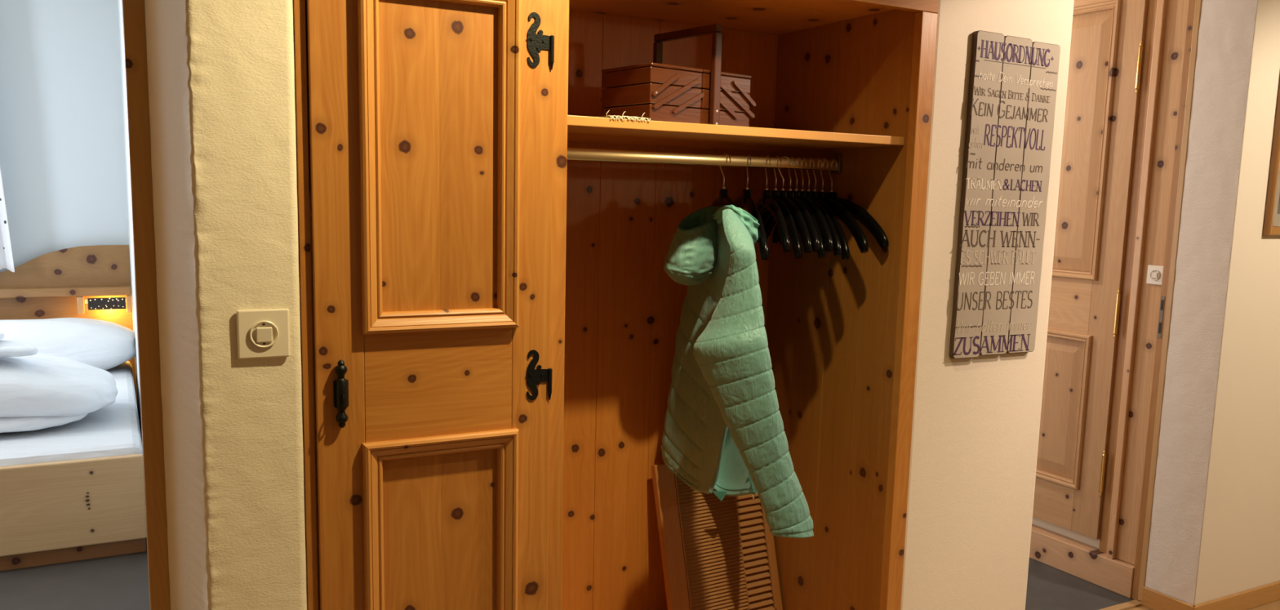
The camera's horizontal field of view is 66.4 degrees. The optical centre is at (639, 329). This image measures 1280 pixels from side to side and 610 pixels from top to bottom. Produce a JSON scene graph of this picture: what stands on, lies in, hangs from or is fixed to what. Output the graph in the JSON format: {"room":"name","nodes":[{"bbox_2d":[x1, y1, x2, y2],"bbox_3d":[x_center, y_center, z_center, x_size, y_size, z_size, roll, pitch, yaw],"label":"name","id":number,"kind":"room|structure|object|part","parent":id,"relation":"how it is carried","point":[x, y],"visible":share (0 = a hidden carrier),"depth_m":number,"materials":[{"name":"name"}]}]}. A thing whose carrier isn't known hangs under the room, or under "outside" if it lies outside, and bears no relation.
{"room":"entrance hallway","nodes":[
{"label":"entrance hallway","id":0,"kind":"room"},
{"bbox_2d":[0,0,136,395],"bbox_3d":[-3.907,-0.647,4.610,3.029,2.450,0.100,-3,9,-28],"label":"wall","id":1,"kind":"structure","parent":0,"point":[63,167],"depth_m":5.01,"materials":[{"name":"paint"}]},
{"bbox_3d":[-3.577,-1.608,4.404,1.200,0.025,0.040,-3,9,-28],"label":"rail","id":2,"kind":"object","parent":1,"relation":"attached to","visible":0},
{"bbox_2d":[0,168,14,271],"bbox_3d":[-3.310,-0.928,4.652,0.505,1.378,0.078,-3,9,-28],"label":"curtain","id":3,"kind":"object","parent":2,"relation":"hanging from","point":[6,252],"visible":1,"depth_m":4.83,"materials":[{"name":"white fabric"}]},
{"bbox_2d":[117,0,142,441],"bbox_3d":[-1.731,-0.454,3.572,0.194,2.450,3.820,-3,9,-28],"label":"wall","id":4,"kind":"structure","parent":0,"point":[119,2],"depth_m":4.66,"materials":[{"name":"paint"}]},
{"bbox_2d":[121,0,170,609],"bbox_3d":[-0.923,-0.020,1.835,0.037,2.100,0.073,-3,9,-28],"label":"door frame","id":5,"kind":"structure","parent":4,"relation":"attached to","point":[133,11],"depth_m":1.80,"materials":[{"name":"brown wood"}]},
{"bbox_2d":[144,0,307,609],"bbox_3d":[-0.731,-0.177,1.720,0.211,2.450,0.266,-3,9,-28],"label":"wall pier","id":6,"kind":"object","parent":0,"point":[221,81],"visible":0.98,"depth_m":1.65,"materials":[{"name":"beige paint"}]},
{"bbox_2d":[236,308,289,359],"bbox_3d":[-0.631,0.008,1.643,0.083,0.083,0.014,-3,9,-28],"label":"light switch","id":7,"kind":"object","parent":6,"relation":"attached to","point":[260,333],"visible":1,"depth_m":1.64,"materials":[{"name":"beige plastic"}]},
{"bbox_2d":[0,536,1279,609],"bbox_3d":[-0.450,0.981,2.571,7.050,0.060,7.350,-3,9,-28],"label":"floor","id":8,"kind":"structure","parent":0,"point":[121,581],"depth_m":3.24,"materials":[{"name":"grey carpet"}]},
{"bbox_2d":[0,244,146,570],"bbox_3d":[-3.040,0.215,3.893,1.863,0.978,2.105,-3,9,-28],"label":"bed","id":9,"kind":"object","parent":8,"relation":"on","point":[74,491],"visible":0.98,"depth_m":3.42,"materials":[{"name":"brown wood"}]},
{"bbox_2d":[0,352,117,432],"bbox_3d":[-2.599,0.224,3.638,1.159,0.284,0.720,-3,9,-28],"label":"duvet","id":10,"kind":"object","parent":9,"relation":"on","point":[38,391],"visible":0.98,"depth_m":3.56,"materials":[{"name":"white fabric"}]},
{"bbox_2d":[0,339,38,357],"bbox_3d":[-2.424,0.073,3.595,0.340,0.053,0.280,-6,11,-42],"label":"pillow","id":11,"kind":"object","parent":10,"relation":"on","point":[8,348],"visible":1,"depth_m":3.59,"materials":[{"name":"white fabric"}]},
{"bbox_2d":[0,333,4,339],"bbox_3d":[-2.495,0.032,3.596,0.240,0.044,0.220,-1,8,-17],"label":"towel","id":12,"kind":"object","parent":11,"relation":"on","point":[2,335],"visible":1,"depth_m":3.67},
{"bbox_2d":[0,284,131,297],"bbox_3d":[-3.497,-0.165,4.709,1.863,0.044,0.090,-3,9,-28],"label":"shelf","id":13,"kind":"object","parent":9,"relation":"attached to","point":[6,291],"depth_m":4.99,"materials":[{"name":"brown wood"}]},
{"bbox_2d":[0,317,136,369],"bbox_3d":[-2.926,0.090,4.703,0.940,0.274,0.480,-3,9,-28],"label":"pillow","id":14,"kind":"object","parent":9,"relation":"on","point":[103,344],"visible":0.73,"depth_m":4.63,"materials":[{"name":"white fabric"}]},
{"bbox_3d":[-3.531,0.050,4.792,1.863,0.918,0.030,-3,9,-28],"label":"headboard","id":15,"kind":"part","parent":9,"relation":"part of","materials":[{"name":"brown wood"}]},
{"bbox_3d":[-3.016,0.418,3.886,1.813,0.198,1.942,-3,9,-28],"label":"mattress","id":16,"kind":"part","parent":9,"relation":"part of","materials":[{"name":"white fabric"}]},
{"bbox_3d":[-2.564,0.628,3.025,1.846,0.301,0.034,-3,9,-28],"label":"footboard","id":17,"kind":"part","parent":9,"relation":"part of","materials":[{"name":"brown wood"}]},
{"bbox_2d":[75,295,131,314],"bbox_3d":[-2.786,-0.130,5.090,0.248,0.093,0.060,-3,9,-28],"label":"bedside lamp","id":18,"kind":"object","parent":9,"relation":"on","point":[110,303],"visible":0.95,"depth_m":5.07,"materials":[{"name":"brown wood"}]},
{"bbox_2d":[293,0,938,609],"bbox_3d":[-0.082,-0.018,2.265,1.434,2.019,0.628,-3,9,-28],"label":"wardrobe","id":19,"kind":"object","parent":8,"relation":"on","point":[491,309],"visible":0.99,"depth_m":1.95,"materials":[{"name":"brown wood"}]},
{"bbox_3d":[-0.377,0.135,1.820,0.437,1.643,0.006,-3,9,-28],"label":"door","id":20,"kind":"part","parent":19,"relation":"part of","materials":[{"name":"brown wood"}]},
{"bbox_3d":[-0.521,0.113,1.708,0.025,0.121,0.021,-3,9,-28],"label":"handle","id":21,"kind":"part","parent":19,"relation":"part of","materials":[{"name":"black metal"}]},
{"bbox_3d":[-0.463,-0.299,1.685,0.020,0.618,0.042,8,10,39],"label":"molding","id":22,"kind":"part","parent":19,"relation":"part of","materials":[{"name":"brown wood"}]},
{"bbox_3d":[-0.485,0.530,1.797,0.020,0.661,0.042,8,10,39],"label":"molding","id":23,"kind":"part","parent":19,"relation":"part of","materials":[{"name":"brown wood"}]},
{"bbox_3d":[-0.369,0.095,1.806,0.276,0.235,0.015,-3,9,-28],"label":"rail","id":24,"kind":"part","parent":19,"relation":"part of","materials":[{"name":"brown wood"}]},
{"bbox_3d":[-0.360,-0.307,1.756,0.234,0.565,0.005,-3,9,-28],"label":"panel","id":25,"kind":"part","parent":19,"relation":"part of","materials":[{"name":"brown wood"}]},
{"bbox_3d":[-0.380,0.520,1.869,0.234,0.615,0.005,-3,9,-28],"label":"panel","id":26,"kind":"part","parent":19,"relation":"part of","materials":[{"name":"brown wood"}]},
{"bbox_3d":[-0.365,0.215,1.813,0.294,0.036,0.028,-3,9,-28],"label":"molding","id":27,"kind":"part","parent":19,"relation":"part of","materials":[{"name":"brown wood"}]},
{"bbox_3d":[-0.359,-0.016,1.782,0.290,0.036,0.028,-3,9,-28],"label":"molding","id":28,"kind":"part","parent":19,"relation":"part of","materials":[{"name":"brown wood"}]},
{"bbox_3d":[-0.345,-0.592,1.704,0.290,0.036,0.028,-3,9,-28],"label":"molding","id":29,"kind":"part","parent":19,"relation":"part of","materials":[{"name":"brown wood"}]},
{"bbox_3d":[-0.261,0.518,1.917,0.042,0.661,0.020,0,8,-7],"label":"molding","id":30,"kind":"part","parent":19,"relation":"part of","materials":[{"name":"brown wood"}]},
{"bbox_3d":[-0.242,-0.309,1.804,0.042,0.618,0.020,0,8,-7],"label":"molding","id":31,"kind":"part","parent":19,"relation":"part of","materials":[{"name":"brown wood"}]},
{"bbox_2d":[599,110,650,121],"bbox_3d":[-0.038,-0.434,2.000,0.098,0.019,0.074,-3,9,-28],"label":"lace cloth","id":32,"kind":"object","parent":19,"relation":"on","point":[614,117],"visible":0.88,"depth_m":1.98,"materials":[{"name":"beige fabric"}]},
{"bbox_2d":[600,23,755,126],"bbox_3d":[0.091,-0.577,2.265,0.313,0.230,0.224,-5,10,-38],"label":"box","id":33,"kind":"object","parent":19,"relation":"on","point":[664,92],"visible":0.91,"depth_m":2.19,"materials":[{"name":"brown wood"}]},
{"bbox_2d":[601,83,702,108],"bbox_3d":[0.025,-0.524,2.222,0.149,0.042,0.180,-5,10,-38],"label":"tray","id":34,"kind":"object","parent":33,"relation":"on","point":[615,95],"depth_m":2.16,"materials":[{"name":"brown wood"}]},
{"bbox_2d":[601,66,702,88],"bbox_3d":[0.026,-0.563,2.216,0.149,0.033,0.180,-5,10,-38],"label":"tray","id":35,"kind":"object","parent":33,"relation":"on","point":[621,77],"depth_m":2.15,"materials":[{"name":"brown wood"}]},
{"bbox_3d":[0.026,-0.584,2.213,0.149,0.007,0.186,-5,10,-38],"label":"lid","id":36,"kind":"part","parent":33,"relation":"part of","materials":[{"name":"brown wood"}]},
{"bbox_3d":[0.041,-0.582,2.360,0.020,0.212,0.014,-5,10,-38],"label":"handle post","id":37,"kind":"part","parent":33,"relation":"part of","materials":[{"name":"brown wood"}]},
{"bbox_2d":[600,104,749,126],"bbox_3d":[0.083,-0.484,2.274,0.300,0.044,0.180,-5,10,-38],"label":"tray","id":38,"kind":"object","parent":33,"relation":"on","point":[730,114],"depth_m":2.19,"materials":[{"name":"brown wood"}]},
{"bbox_3d":[0.170,-0.557,2.198,0.020,0.212,0.014,-5,10,-38],"label":"handle post","id":39,"kind":"part","parent":33,"relation":"part of","materials":[{"name":"brown wood"}]},
{"bbox_2d":[697,73,751,93],"bbox_3d":[0.144,-0.573,2.309,0.149,0.033,0.180,-5,10,-38],"label":"tray","id":40,"kind":"object","parent":33,"relation":"on","point":[731,83],"depth_m":2.24,"materials":[{"name":"brown wood"}]},
{"bbox_2d":[699,88,750,113],"bbox_3d":[0.143,-0.534,2.315,0.149,0.042,0.180,-5,10,-38],"label":"tray","id":41,"kind":"object","parent":33,"relation":"on","point":[731,100],"depth_m":2.25,"materials":[{"name":"brown wood"}]},
{"bbox_3d":[0.145,-0.594,2.306,0.149,0.007,0.186,-5,10,-38],"label":"lid","id":42,"kind":"part","parent":33,"relation":"part of","materials":[{"name":"brown wood"}]},
{"bbox_3d":[0.119,-0.405,2.326,0.889,0.027,0.015,-3,9,-28],"label":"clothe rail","id":43,"kind":"part","parent":19,"relation":"part of","materials":[{"name":"gold metal"}]},
{"bbox_2d":[651,462,782,609],"bbox_3d":[0.223,0.612,2.752,0.374,0.491,0.154,-3,9,-31],"label":"shutter","id":44,"kind":"object","parent":19,"relation":"on","point":[717,554],"visible":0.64,"depth_m":2.73,"materials":[{"name":"brown wood"}]},
{"bbox_2d":[711,153,737,207],"bbox_3d":[0.203,-0.313,2.386,0.024,0.228,0.430,0,8,-9],"label":"hanger","id":45,"kind":"object","parent":19,"relation":"hanging from","point":[722,199],"visible":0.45,"depth_m":2.37,"materials":[{"name":"black plastic"}]},
{"bbox_2d":[567,115,904,151],"bbox_3d":[0.110,-0.461,2.340,0.892,0.020,0.527,-3,9,-28],"label":"shelf","id":46,"kind":"object","parent":19,"relation":"attached to","point":[583,131],"depth_m":2.26,"materials":[{"name":"brown wood"}]},
{"bbox_2d":[661,204,813,537],"bbox_3d":[0.189,0.096,2.392,0.276,0.797,0.600,-1,8,-16],"label":"jacket","id":47,"kind":"object","parent":19,"relation":"in","point":[724,433],"visible":1,"depth_m":2.20,"materials":[{"name":"green fabric"}]},
{"bbox_2d":[663,205,719,284],"bbox_3d":[0.128,-0.205,2.380,0.182,0.193,0.170,-3,9,-28],"label":"hood","id":48,"kind":"object","parent":47,"relation":"attached to","point":[692,257],"depth_m":2.31,"materials":[{"name":"green fabric"}]},
{"bbox_2d":[733,154,768,260],"bbox_3d":[0.262,-0.310,2.443,0.019,0.248,0.428,0,8,-8],"label":"hanger","id":49,"kind":"object","parent":19,"relation":"hanging from","point":[744,200],"visible":0.7,"depth_m":2.33,"materials":[{"name":"black plastic"}]},
{"bbox_2d":[755,155,790,252],"bbox_3d":[0.315,-0.319,2.446,0.019,0.228,0.430,0,8,-7],"label":"hanger","id":50,"kind":"object","parent":19,"relation":"hanging from","point":[766,201],"visible":0.72,"depth_m":2.33,"materials":[{"name":"black plastic"}]},
{"bbox_2d":[760,155,802,258],"bbox_3d":[0.338,-0.314,2.479,0.019,0.244,0.429,0,8,-10],"label":"hanger","id":51,"kind":"object","parent":19,"relation":"hanging from","point":[775,194],"visible":0.51,"depth_m":2.34,"materials":[{"name":"black plastic"}]},
{"bbox_2d":[756,155,812,253],"bbox_3d":[0.359,-0.321,2.472,0.033,0.228,0.430,0,9,-10],"label":"hanger","id":52,"kind":"object","parent":19,"relation":"hanging from","point":[798,219],"visible":0.61,"depth_m":2.35,"materials":[{"name":"black plastic"}]},
{"bbox_2d":[764,156,820,252],"bbox_3d":[0.379,-0.322,2.481,0.019,0.228,0.430,0,8,-10],"label":"hanger","id":53,"kind":"object","parent":19,"relation":"hanging from","point":[812,230],"visible":0.48,"depth_m":2.36,"materials":[{"name":"black plastic"}]},
{"bbox_2d":[768,156,825,258],"bbox_3d":[0.395,-0.317,2.510,0.019,0.244,0.429,0,8,-11],"label":"hanger","id":54,"kind":"object","parent":19,"relation":"hanging from","point":[821,253],"visible":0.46,"depth_m":2.37,"materials":[{"name":"black plastic"}]},
{"bbox_2d":[772,157,833,252],"bbox_3d":[0.414,-0.323,2.499,0.019,0.228,0.430,0,8,-10],"label":"hanger","id":55,"kind":"object","parent":19,"relation":"hanging from","point":[825,232],"visible":0.53,"depth_m":2.37,"materials":[{"name":"black plastic"}]},
{"bbox_2d":[773,157,841,257],"bbox_3d":[0.429,-0.320,2.525,0.019,0.241,0.430,-1,8,-13],"label":"hanger","id":56,"kind":"object","parent":19,"relation":"hanging from","point":[837,250],"visible":0.36,"depth_m":2.38,"materials":[{"name":"black plastic"}]},
{"bbox_2d":[778,158,868,253],"bbox_3d":[0.470,-0.327,2.531,0.019,0.228,0.430,-2,9,-21],"label":"hanger","id":57,"kind":"object","parent":19,"relation":"hanging from","point":[841,212],"visible":0.48,"depth_m":2.41,"materials":[{"name":"black plastic"}]},
{"bbox_2d":[810,157,849,260],"bbox_3d":[0.446,-0.318,2.546,0.019,0.251,0.428,-1,8,-16],"label":"hanger","id":58,"kind":"object","parent":19,"relation":"hanging from","point":[845,255],"visible":0.34,"depth_m":2.40,"materials":[{"name":"black plastic"}]},
{"bbox_2d":[779,158,888,248],"bbox_3d":[0.498,-0.323,2.536,0.019,0.235,0.430,-3,9,-28],"label":"hanger","id":59,"kind":"object","parent":19,"relation":"hanging from","point":[858,212],"visible":0.52,"depth_m":2.42,"materials":[{"name":"black plastic"}]},
{"bbox_2d":[900,0,1074,609],"bbox_3d":[0.734,-0.281,2.734,0.466,2.450,0.640,-3,9,-28],"label":"wall","id":60,"kind":"structure","parent":0,"point":[975,424],"depth_m":2.49,"materials":[{"name":"paint"}]},
{"bbox_2d":[949,30,1060,358],"bbox_3d":[0.912,-0.325,2.446,0.312,0.794,0.014,-2,9,-28],"label":"wall sign","id":61,"kind":"object","parent":60,"relation":"attached to","point":[1013,82],"visible":1,"depth_m":2.43,"materials":[{"name":"brown wood"}]},
{"bbox_2d":[1031,516,1099,547],"bbox_3d":[1.082,-0.500,4.397,0.060,2.450,2.934,-3,9,-28],"label":"wall","id":62,"kind":"structure","parent":0,"point":[1058,529],"depth_m":3.57,"materials":[{"name":"paint"}]},
{"bbox_2d":[1029,524,1134,598],"bbox_3d":[1.343,0.758,3.893,0.061,0.108,1.387,-3,9,-28],"label":"trim","id":63,"kind":"structure","parent":62,"relation":"attached to","point":[1073,557],"depth_m":3.45,"materials":[{"name":"brown wood"}]},
{"bbox_2d":[1106,0,1167,559],"bbox_3d":[1.638,-0.253,3.213,0.017,2.092,0.026,-3,9,-28],"label":"strip","id":64,"kind":"object","parent":63,"relation":"on","point":[1161,11],"visible":1,"depth_m":3.22,"materials":[{"name":"brown wood"}]},
{"bbox_2d":[1032,0,1148,539],"bbox_3d":[1.481,-0.252,3.540,0.048,1.910,0.614,-3,9,-28],"label":"door","id":65,"kind":"structure","parent":62,"relation":"in","point":[1107,46],"depth_m":3.39,"materials":[{"name":"brown wood"}]},
{"bbox_3d":[1.457,0.607,3.663,0.012,0.175,0.390,-3,9,-28],"label":"rail","id":66,"kind":"part","parent":65,"relation":"part of","materials":[{"name":"brown wood"}]},
{"bbox_3d":[1.452,0.527,3.649,0.024,0.026,0.430,-3,9,-28],"label":"molding","id":67,"kind":"part","parent":65,"relation":"part of","materials":[{"name":"brown wood"}]},
{"bbox_3d":[1.465,0.267,3.617,0.010,0.497,0.376,-3,9,-28],"label":"raised panel","id":68,"kind":"part","parent":65,"relation":"part of","materials":[{"name":"brown wood"}]},
{"bbox_3d":[1.464,0.007,3.578,0.024,0.026,0.430,-3,9,-28],"label":"molding","id":69,"kind":"part","parent":65,"relation":"part of","materials":[{"name":"brown wood"}]},
{"bbox_3d":[1.474,-0.099,3.567,0.012,0.230,0.390,-3,9,-28],"label":"rail","id":70,"kind":"part","parent":65,"relation":"part of","materials":[{"name":"brown wood"}]},
{"bbox_3d":[1.469,-0.208,3.548,0.024,0.026,0.430,-3,9,-28],"label":"molding","id":71,"kind":"part","parent":65,"relation":"part of","materials":[{"name":"brown wood"}]},
{"bbox_3d":[1.487,-0.657,3.491,0.010,0.879,0.376,-3,9,-28],"label":"raised panel","id":72,"kind":"part","parent":65,"relation":"part of","materials":[{"name":"brown wood"}]},
{"bbox_3d":[1.552,0.293,3.438,0.018,0.551,0.030,0,8,-11],"label":"molding","id":73,"kind":"part","parent":65,"relation":"part of","materials":[{"name":"brown wood"}]},
{"bbox_3d":[1.499,-1.149,3.423,0.012,0.100,0.390,-3,9,-28],"label":"rail","id":74,"kind":"part","parent":65,"relation":"part of","materials":[{"name":"brown wood"}]},
{"bbox_3d":[1.491,-1.106,3.425,0.024,0.026,0.430,-3,9,-28],"label":"molding","id":75,"kind":"part","parent":65,"relation":"part of","materials":[{"name":"brown wood"}]},
{"bbox_3d":[1.574,-0.631,3.311,0.018,0.933,0.030,0,8,-11],"label":"molding","id":76,"kind":"part","parent":65,"relation":"part of","materials":[{"name":"brown wood"}]},
{"bbox_2d":[1098,0,1167,553],"bbox_3d":[1.657,-0.258,3.254,0.024,2.092,0.074,-3,9,-28],"label":"door frame","id":77,"kind":"structure","parent":62,"relation":"attached to","point":[1152,7],"depth_m":3.28,"materials":[{"name":"brown wood"}]},
{"bbox_2d":[1115,0,1188,564],"bbox_3d":[1.688,-0.248,3.182,0.038,2.090,0.083,-3,9,-28],"label":"trim board","id":78,"kind":"object","parent":62,"relation":"attached to","point":[1176,15],"visible":0.75,"depth_m":3.19,"materials":[{"name":"brown wood"}]},
{"bbox_2d":[1146,264,1163,284],"bbox_3d":[1.669,-0.176,3.169,0.013,0.062,0.062,-3,9,-28],"label":"light switch","id":79,"kind":"object","parent":78,"relation":"attached to","point":[1154,273],"visible":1,"depth_m":3.17,"materials":[{"name":"white plastic"}]},
{"bbox_2d":[1145,0,1257,604],"bbox_3d":[1.734,-0.293,3.002,0.004,2.450,0.167,-3,9,-28],"label":"wall reveal","id":80,"kind":"structure","parent":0,"point":[1226,27],"depth_m":3.03,"materials":[{"name":"white paint"}]},
{"bbox_2d":[1141,586,1194,609],"bbox_3d":[1.701,0.890,3.153,0.014,0.063,0.178,-3,9,-28],"label":"baseboard reveal","id":81,"kind":"structure","parent":80,"relation":"attached to","point":[1153,599],"depth_m":3.17,"materials":[{"name":"brown wood"}]},
{"bbox_2d":[1193,0,1279,604],"bbox_3d":[2.328,-0.323,3.320,1.338,2.450,0.164,-3,9,-28],"label":"wall","id":82,"kind":"structure","parent":0,"point":[1239,551],"depth_m":3.06,"materials":[{"name":"paint"}]},
{"bbox_2d":[1097,599,1141,609],"bbox_3d":[1.319,0.921,3.067,0.772,0.007,0.030,-3,9,-28],"label":"trim","id":83,"kind":"structure","parent":82,"relation":"attached to","point":[1132,603],"depth_m":3.21,"materials":[{"name":"brown wood"}]},
{"bbox_2d":[1131,0,1195,600],"bbox_3d":[1.702,-0.117,3.146,0.058,2.060,0.026,-3,9,-28],"label":"trim","id":84,"kind":"structure","parent":82,"relation":"attached to","point":[1191,9],"depth_m":3.13,"materials":[{"name":"wood"}]},
{"bbox_3d":[1.675,-0.039,3.146,0.002,0.135,0.013,-3,9,-28],"label":"strike plate","id":85,"kind":"part","parent":84,"relation":"part of","materials":[{"name":"metal"}]},
{"bbox_2d":[1137,0,1202,600],"bbox_3d":[1.711,-0.118,3.124,0.063,2.052,0.020,-3,9,-28],"label":"trim","id":86,"kind":"structure","parent":82,"relation":"attached to","point":[1198,2],"depth_m":3.11,"materials":[{"name":"brown wood"}]},
{"bbox_2d":[1193,580,1279,609],"bbox_3d":[2.333,0.872,3.398,1.358,0.063,0.014,-3,9,-28],"label":"baseboard","id":87,"kind":"structure","parent":82,"relation":"attached to","point":[1260,595],"depth_m":3.20,"materials":[{"name":"brown wood"}]},
{"bbox_2d":[1262,80,1279,235],"bbox_3d":[2.113,-0.550,3.062,0.436,0.511,0.020,-3,9,-28],"label":"picture frame","id":88,"kind":"object","parent":82,"relation":"attached to","point":[1272,216],"visible":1,"depth_m":2.98,"materials":[{"name":"brown wood"}]},
{"bbox_3d":[2.112,-0.550,3.064,0.382,0.457,0.002,-3,9,-28],"label":"glass","id":89,"kind":"part","parent":88,"relation":"part of","materials":[{"name":"glass"}]}
]}

